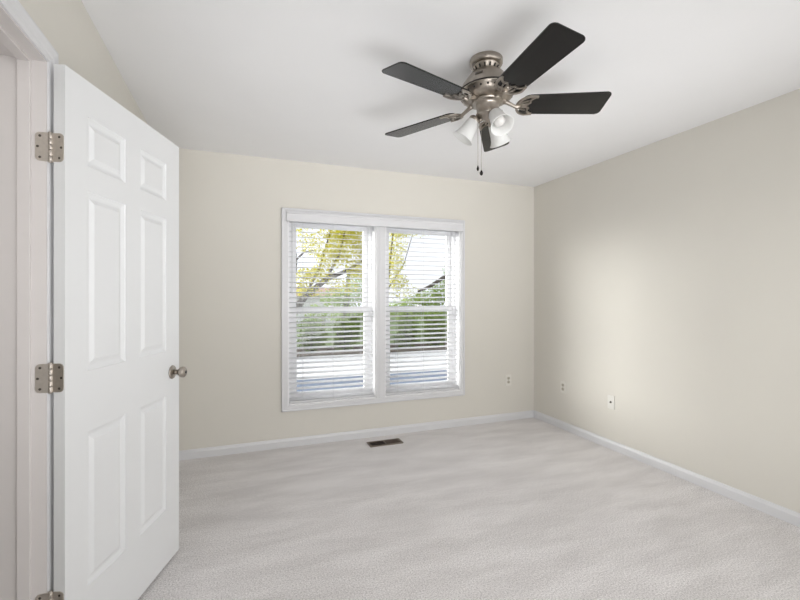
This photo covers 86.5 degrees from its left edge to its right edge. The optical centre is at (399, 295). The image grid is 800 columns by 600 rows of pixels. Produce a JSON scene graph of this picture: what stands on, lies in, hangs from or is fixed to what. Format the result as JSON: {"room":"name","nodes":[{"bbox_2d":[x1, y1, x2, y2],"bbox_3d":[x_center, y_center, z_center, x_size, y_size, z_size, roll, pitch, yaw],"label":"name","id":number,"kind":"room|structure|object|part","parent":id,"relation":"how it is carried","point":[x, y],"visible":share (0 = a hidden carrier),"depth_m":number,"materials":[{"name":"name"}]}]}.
{"room":"empty bedroom","nodes":[
{"label":"empty bedroom","id":0,"kind":"room"},
{"bbox_2d":[18,0,146,123],"bbox_3d":[-1.188,0.089,1.316,0.135,2.490,4.140,0,0,-21],"label":"wall","id":1,"kind":"structure","parent":0,"point":[67,25],"depth_m":1.65,"materials":[{"name":"beige paint"}]},
{"bbox_2d":[0,0,58,599],"bbox_3d":[-1.061,0.235,0.977,0.163,2.097,0.900,0,0,-21],"label":"door frame","id":2,"kind":"structure","parent":1,"relation":"attached to","point":[28,59],"depth_m":1.34,"materials":[{"name":"white paint"}]},
{"bbox_2d":[35,64,186,599],"bbox_3d":[-1.113,0.262,1.744,0.171,2.017,0.781,0,0,-2],"label":"door","id":3,"kind":"structure","parent":1,"relation":"in","point":[113,377],"depth_m":1.61,"materials":[{"name":"white paint"}]},
{"bbox_3d":[-1.144,0.999,1.359,0.038,0.092,0.002,0,0,-21],"label":"plate","id":4,"kind":"part","parent":3,"relation":"part of","materials":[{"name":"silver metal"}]},
{"bbox_3d":[-1.144,-0.478,1.359,0.038,0.092,0.002,0,0,-21],"label":"plate","id":5,"kind":"part","parent":3,"relation":"part of","materials":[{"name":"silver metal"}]},
{"bbox_3d":[-1.144,0.264,1.359,0.038,0.092,0.002,0,0,-21],"label":"plate","id":6,"kind":"part","parent":3,"relation":"part of","materials":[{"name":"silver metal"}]},
{"bbox_3d":[-1.103,0.264,1.369,0.038,0.092,0.002,0,0,-2],"label":"plate","id":7,"kind":"part","parent":3,"relation":"part of","materials":[{"name":"silver metal"}]},
{"bbox_3d":[-1.103,0.999,1.369,0.038,0.092,0.002,0,0,-2],"label":"plate","id":8,"kind":"part","parent":3,"relation":"part of","materials":[{"name":"silver metal"}]},
{"bbox_3d":[-1.103,-0.478,1.369,0.038,0.092,0.002,0,0,-2],"label":"plate","id":9,"kind":"part","parent":3,"relation":"part of","materials":[{"name":"silver metal"}]},
{"bbox_3d":[-1.070,0.369,2.064,0.058,0.054,0.054,0,0,-2],"label":"knob","id":10,"kind":"part","parent":3,"relation":"part of","materials":[{"name":"silver metal"}]},
{"bbox_2d":[179,148,533,450],"bbox_3d":[-0.238,0.264,3.975,3.785,2.840,0.170,0,0,-21],"label":"wall","id":11,"kind":"structure","parent":0,"point":[230,205],"depth_m":3.59,"materials":[{"name":"beige paint"}]},
{"bbox_2d":[179,410,533,460],"bbox_3d":[-0.213,1.247,3.887,3.500,0.074,0.013,0,0,-21],"label":"baseboard","id":12,"kind":"structure","parent":11,"relation":"attached to","point":[375,432],"depth_m":3.77,"materials":[{"name":"white wood"}]},
{"bbox_2d":[281,207,464,411],"bbox_3d":[-0.211,0.117,3.975,1.750,1.727,0.190,0,0,-21],"label":"window","id":13,"kind":"structure","parent":11,"relation":"in","point":[369,230],"depth_m":3.88,"materials":[{"name":"white plastic"}]},
{"bbox_3d":[-0.636,-0.263,3.882,0.705,0.797,0.026,0,0,-21],"label":"sash","id":14,"kind":"part","parent":13,"relation":"part of","materials":[{"name":"clear glass"}]},
{"bbox_3d":[-0.625,0.496,3.853,0.705,0.799,0.026,0,0,-21],"label":"sash","id":15,"kind":"part","parent":13,"relation":"part of","materials":[{"name":"glass"}]},
{"bbox_2d":[289,221,373,403],"bbox_3d":[-0.598,0.117,3.782,0.753,1.606,0.062,0,0,-21],"label":"window blind","id":16,"kind":"object","parent":13,"relation":"attached to","point":[367,393],"visible":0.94,"depth_m":3.77,"materials":[{"name":"white plastic"}]},
{"bbox_3d":[-0.844,0.132,3.693,0.002,1.545,0.053,0,0,-21],"label":"ladder cord","id":17,"kind":"part","parent":16,"relation":"part of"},
{"bbox_3d":[-0.600,0.911,3.785,0.753,0.018,0.048,0,0,-21],"label":"rail","id":18,"kind":"part","parent":16,"relation":"part of","materials":[{"name":"white plastic"}]},
{"bbox_2d":[287,211,463,231],"bbox_3d":[-0.167,-0.672,3.872,1.680,0.082,0.033,0,0,-21],"label":"blind valance","id":19,"kind":"object","parent":13,"relation":"attached to","point":[294,216],"visible":1,"depth_m":3.83,"materials":[{"name":"white plastic"}]},
{"bbox_3d":[-0.178,0.117,3.898,0.088,1.635,0.018,0,0,-21],"label":"mullion casing","id":20,"kind":"part","parent":13,"relation":"part of","materials":[{"name":"white wood"}]},
{"bbox_2d":[386,227,457,394],"bbox_3d":[0.216,0.117,4.089,0.755,1.606,0.059,0,0,-21],"label":"window blind","id":21,"kind":"object","parent":13,"relation":"attached to","point":[452,386],"visible":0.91,"depth_m":4.08,"materials":[{"name":"white plastic"}]},
{"bbox_3d":[0.215,0.911,4.091,0.755,0.018,0.048,0,0,-21],"label":"rail","id":22,"kind":"part","parent":21,"relation":"part of","materials":[{"name":"white plastic"}]},
{"bbox_2d":[385,227,459,396],"bbox_3d":[0.197,0.117,4.139,0.787,1.635,0.169,0,0,-21],"label":"window","id":23,"kind":"structure","parent":11,"relation":"in","point":[451,239],"depth_m":4.21,"materials":[{"name":"white plastic"}]},
{"bbox_3d":[0.178,-0.263,4.189,0.707,0.797,0.026,0,0,-21],"label":"sash","id":24,"kind":"part","parent":23,"relation":"part of","materials":[{"name":"clear glass"}]},
{"bbox_3d":[0.190,0.496,4.159,0.707,0.799,0.026,0,0,-21],"label":"sash","id":25,"kind":"part","parent":23,"relation":"part of","materials":[{"name":"glass"}]},
{"bbox_2d":[505,374,510,385],"bbox_3d":[1.121,0.869,4.391,0.070,0.115,0.008,0,0,-21],"label":"wall outlet","id":26,"kind":"object","parent":11,"relation":"attached to","point":[507,377],"visible":1,"depth_m":4.39,"materials":[{"name":"plastic"}]},
{"bbox_2d":[81,0,799,186],"bbox_3d":[0.516,-1.206,1.967,3.785,0.100,4.460,0,0,-21],"label":"ceiling","id":27,"kind":"structure","parent":0,"point":[293,80],"depth_m":2.18,"materials":[{"name":"paint"}]},
{"bbox_2d":[382,22,611,175],"bbox_3d":[0.434,-0.868,2.038,1.138,0.576,1.096,0,0,-21],"label":"ceiling fan","id":28,"kind":"object","parent":27,"relation":"hanging from","point":[488,87],"visible":1,"depth_m":1.98,"materials":[{"name":"brushed nickel"},{"name":"frosted white glass"},{"name":"dark wood"}]},
{"bbox_3d":[0.121,-0.914,2.285,0.415,0.006,0.156,-3,10,35],"label":"fan blade","id":29,"kind":"part","parent":28,"relation":"part of","materials":[{"name":"black wood"}]},
{"bbox_3d":[0.127,-0.930,1.848,0.415,0.006,0.156,0,10,-37],"label":"fan blade","id":30,"kind":"part","parent":28,"relation":"part of","materials":[{"name":"black wood"}]},
{"bbox_3d":[0.333,-0.929,2.136,0.107,0.049,0.032,-3,-2,35],"label":"blade arm","id":31,"kind":"part","parent":28,"relation":"part of","materials":[{"name":"silver metal"}]},
{"bbox_3d":[0.321,-0.807,2.093,0.125,0.134,0.113,-1,-2,-21],"label":"lamp shade","id":32,"kind":"part","parent":28,"relation":"part of","materials":[{"name":"white glass"}]},
{"bbox_3d":[0.335,-0.934,2.003,0.107,0.049,0.032,0,-3,-37],"label":"blade arm","id":33,"kind":"part","parent":28,"relation":"part of","materials":[{"name":"silver metal"}]},
{"bbox_3d":[0.392,-0.738,2.047,0.003,0.270,0.003,0,0,-21],"label":"pull chain","id":34,"kind":"part","parent":28,"relation":"part of","materials":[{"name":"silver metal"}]},
{"bbox_3d":[0.536,-0.920,2.426,0.156,0.006,0.415,-15,-6,16],"label":"fan blade","id":35,"kind":"part","parent":28,"relation":"part of","materials":[{"name":"black wood"}]},
{"bbox_3d":[0.456,-0.830,1.982,0.055,0.086,0.075,-1,-2,-21],"label":"bulb","id":36,"kind":"part","parent":28,"relation":"part of","materials":[{"name":"white glass"}]},
{"bbox_3d":[0.497,-0.810,2.153,0.127,0.134,0.111,-1,-2,-21],"label":"lamp shade","id":37,"kind":"part","parent":28,"relation":"part of","materials":[{"name":"white glass"}]},
{"bbox_3d":[0.462,-0.939,1.964,0.032,0.049,0.107,-1,-2,-19],"label":"blade arm","id":38,"kind":"part","parent":28,"relation":"part of","materials":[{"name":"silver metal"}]},
{"bbox_3d":[0.461,-0.815,1.967,0.112,0.134,0.130,-1,-2,-21],"label":"lamp shade","id":39,"kind":"part","parent":28,"relation":"part of","materials":[{"name":"white glass"}]},
{"bbox_3d":[0.539,-0.936,2.073,0.107,0.049,0.032,-1,-2,-1],"label":"blade arm","id":40,"kind":"part","parent":28,"relation":"part of","materials":[{"name":"silver metal"}]},
{"bbox_3d":[0.545,-0.945,1.718,0.156,0.006,0.415,12,-6,-18],"label":"fan blade","id":41,"kind":"part","parent":28,"relation":"part of","materials":[{"name":"black wood"}]},
{"bbox_3d":[0.798,-0.939,2.076,0.415,0.006,0.156,-1,-14,-1],"label":"fan blade","id":42,"kind":"part","parent":28,"relation":"part of","materials":[{"name":"black wood"}]},
{"bbox_2d":[138,418,799,599],"bbox_3d":[0.513,1.309,1.956,3.500,0.050,4.140,0,0,-21],"label":"floor","id":43,"kind":"structure","parent":0,"point":[528,508],"depth_m":2.35,"materials":[{"name":"grey carpet"}]},
{"bbox_2d":[367,438,403,446],"bbox_3d":[-0.130,1.279,3.712,0.300,0.010,0.124,0,0,-21],"label":"floor vent","id":44,"kind":"object","parent":43,"relation":"in","point":[396,440],"visible":1,"depth_m":3.71,"materials":[{"name":"brown metal"}]},
{"bbox_3d":[-0.066,1.280,3.736,0.116,0.007,0.090,0,0,-21],"label":"louvre panel","id":45,"kind":"part","parent":44,"relation":"part of","materials":[{"name":"brown metal"}]},
{"bbox_2d":[534,89,799,512],"bbox_3d":[2.248,0.264,2.527,0.150,2.840,4.290,0,0,-21],"label":"wall","id":46,"kind":"structure","parent":0,"point":[667,270],"depth_m":2.95,"materials":[{"name":"beige paint"}]},
{"bbox_2d":[560,381,565,393],"bbox_3d":[1.572,0.878,4.099,0.008,0.115,0.070,0,0,-21],"label":"wall outlet","id":47,"kind":"object","parent":46,"relation":"attached to","point":[562,383],"visible":1,"depth_m":4.09,"materials":[{"name":"plastic"}]},
{"bbox_2d":[608,394,614,409],"bbox_3d":[1.767,0.891,3.568,0.016,0.115,0.070,0,0,-21],"label":"cable plate","id":48,"kind":"object","parent":46,"relation":"attached to","point":[611,399],"visible":1,"depth_m":3.56,"materials":[{"name":"plastic"}]},
{"bbox_2d":[534,411,799,526],"bbox_3d":[2.147,1.247,2.563,0.013,0.074,4.127,0,0,-21],"label":"baseboard","id":49,"kind":"structure","parent":46,"relation":"attached to","point":[780,512],"depth_m":2.95,"materials":[{"name":"white wood"}]},
{"label":"outside","id":50,"kind":"structure","parent":0,"visible":0},
{"bbox_2d":[297,311,446,346],"bbox_3d":[-4.219,1.789,32.541,75.000,0.190,56.110,0,0,-21],"label":"ground","id":51,"kind":"structure","parent":50,"point":[422,317],"depth_m":21.49,"materials":[{"name":"green plant"}]},
{"bbox_2d":[296,288,343,321],"bbox_3d":[-8.848,0.509,29.792,8.600,2.350,6.800,0,0,-21],"label":"house","id":52,"kind":"structure","parent":51,"relation":"on","point":[320,289],"depth_m":27.88,"materials":[{"name":"white"}]},
{"bbox_2d":[318,272,362,320],"bbox_3d":[-1.948,0.282,17.972,3.032,2.804,1.808,0,0,-21],"label":"tree","id":53,"kind":"object","parent":51,"relation":"on","point":[359,280],"visible":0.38,"depth_m":17.62,"materials":[{"name":"green plant"}]},
{"bbox_2d":[296,228,390,306],"bbox_3d":[-2.290,-0.517,14.216,4.108,4.585,1.657,0,0,-16],"label":"tree","id":54,"kind":"object","parent":51,"relation":"on","point":[335,235],"visible":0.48,"depth_m":14.16,"materials":[{"name":"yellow plant"}]},
{"bbox_2d":[297,347,446,356],"bbox_3d":[-0.358,1.644,12.322,24.000,0.120,0.200,0,0,-21],"label":"edging","id":55,"kind":"object","parent":51,"relation":"on","point":[445,348],"visible":0.02,"depth_m":11.91,"materials":[{"name":"grey concrete"}]},
{"bbox_2d":[297,343,446,353],"bbox_3d":[-0.784,1.684,13.454,24.000,0.040,2.260,0,0,-21],"label":"planting bed","id":56,"kind":"object","parent":51,"relation":"on","point":[415,345],"depth_m":13.47,"materials":[{"name":"brown soil"}]},
{"bbox_2d":[297,318,323,351],"bbox_3d":[-2.620,1.166,12.429,0.826,1.053,0.748,0,0,8],"label":"shrub","id":57,"kind":"object","parent":56,"relation":"on","point":[306,319],"visible":0.58,"depth_m":12.30,"materials":[{"name":"green plant"}]},
{"bbox_2d":[304,304,327,345],"bbox_3d":[-2.681,0.967,13.574,0.810,1.447,0.940,0,0,-6],"label":"shrub","id":58,"kind":"object","parent":56,"relation":"on","point":[314,314],"visible":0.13,"depth_m":13.52,"materials":[{"name":"green plant"}]},
{"bbox_2d":[332,319,357,349],"bbox_3d":[-1.652,1.209,12.852,0.785,1.064,0.794,0,0,-21],"label":"shrub","id":59,"kind":"object","parent":56,"relation":"on","point":[349,323],"visible":0.69,"depth_m":12.69,"materials":[{"name":"green plant"}]},
{"bbox_2d":[342,313,360,343],"bbox_3d":[-1.673,1.114,13.956,0.822,1.151,0.908,0,0,-21],"label":"shrub","id":60,"kind":"object","parent":56,"relation":"on","point":[353,319],"visible":0.19,"depth_m":13.85,"materials":[{"name":"green plant"}]},
{"bbox_2d":[395,310,416,342],"bbox_3d":[0.257,1.047,14.655,0.822,1.287,0.786,0,0,-21],"label":"shrub","id":61,"kind":"object","parent":56,"relation":"on","point":[400,313],"visible":0.2,"depth_m":14.55,"materials":[{"name":"green plant"}]},
{"bbox_2d":[393,317,422,346],"bbox_3d":[0.227,1.168,13.509,0.926,1.106,0.880,0,0,-21],"label":"shrub","id":62,"kind":"object","parent":56,"relation":"on","point":[403,318],"visible":0.64,"depth_m":13.38,"materials":[{"name":"green plant"}]},
{"bbox_2d":[422,312,441,336],"bbox_3d":[1.184,1.042,15.059,0.840,1.297,0.815,0,0,-21],"label":"shrub","id":63,"kind":"object","parent":56,"relation":"on","point":[426,317],"visible":0.09,"depth_m":14.96,"materials":[{"name":"green plant"}]},
{"bbox_2d":[424,316,446,345],"bbox_3d":[1.175,1.175,13.836,0.893,1.112,0.797,0,0,-21],"label":"shrub","id":64,"kind":"object","parent":56,"relation":"on","point":[435,317],"visible":0.58,"depth_m":13.72,"materials":[{"name":"green plant"}]},
{"bbox_2d":[389,233,428,300],"bbox_3d":[0.227,-0.611,17.287,2.166,4.618,1.416,0,0,-21],"label":"tree","id":65,"kind":"object","parent":51,"relation":"on","point":[390,234],"visible":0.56,"depth_m":17.12,"materials":[{"name":"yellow plant"}]},
{"bbox_2d":[389,265,446,323],"bbox_3d":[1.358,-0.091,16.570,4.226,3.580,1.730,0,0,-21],"label":"house","id":66,"kind":"structure","parent":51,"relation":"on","point":[442,277],"depth_m":16.21,"materials":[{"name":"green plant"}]},
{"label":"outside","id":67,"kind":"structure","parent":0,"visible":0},
{"bbox_2d":[297,352,446,379],"bbox_3d":[3.449,1.709,12.140,75.000,0.050,2.900,0,0,-21],"label":"sidewalk","id":68,"kind":"structure","parent":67,"point":[428,353],"depth_m":10.45,"materials":[{"name":"concrete"}]},
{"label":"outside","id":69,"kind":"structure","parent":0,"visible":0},
{"bbox_2d":[297,370,446,391],"bbox_3d":[4.681,1.710,8.864,75.000,0.048,4.100,0,0,-21],"label":"street","id":70,"kind":"structure","parent":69,"point":[437,375],"depth_m":8.48,"materials":[{"name":"grey asphalt"}]}
]}

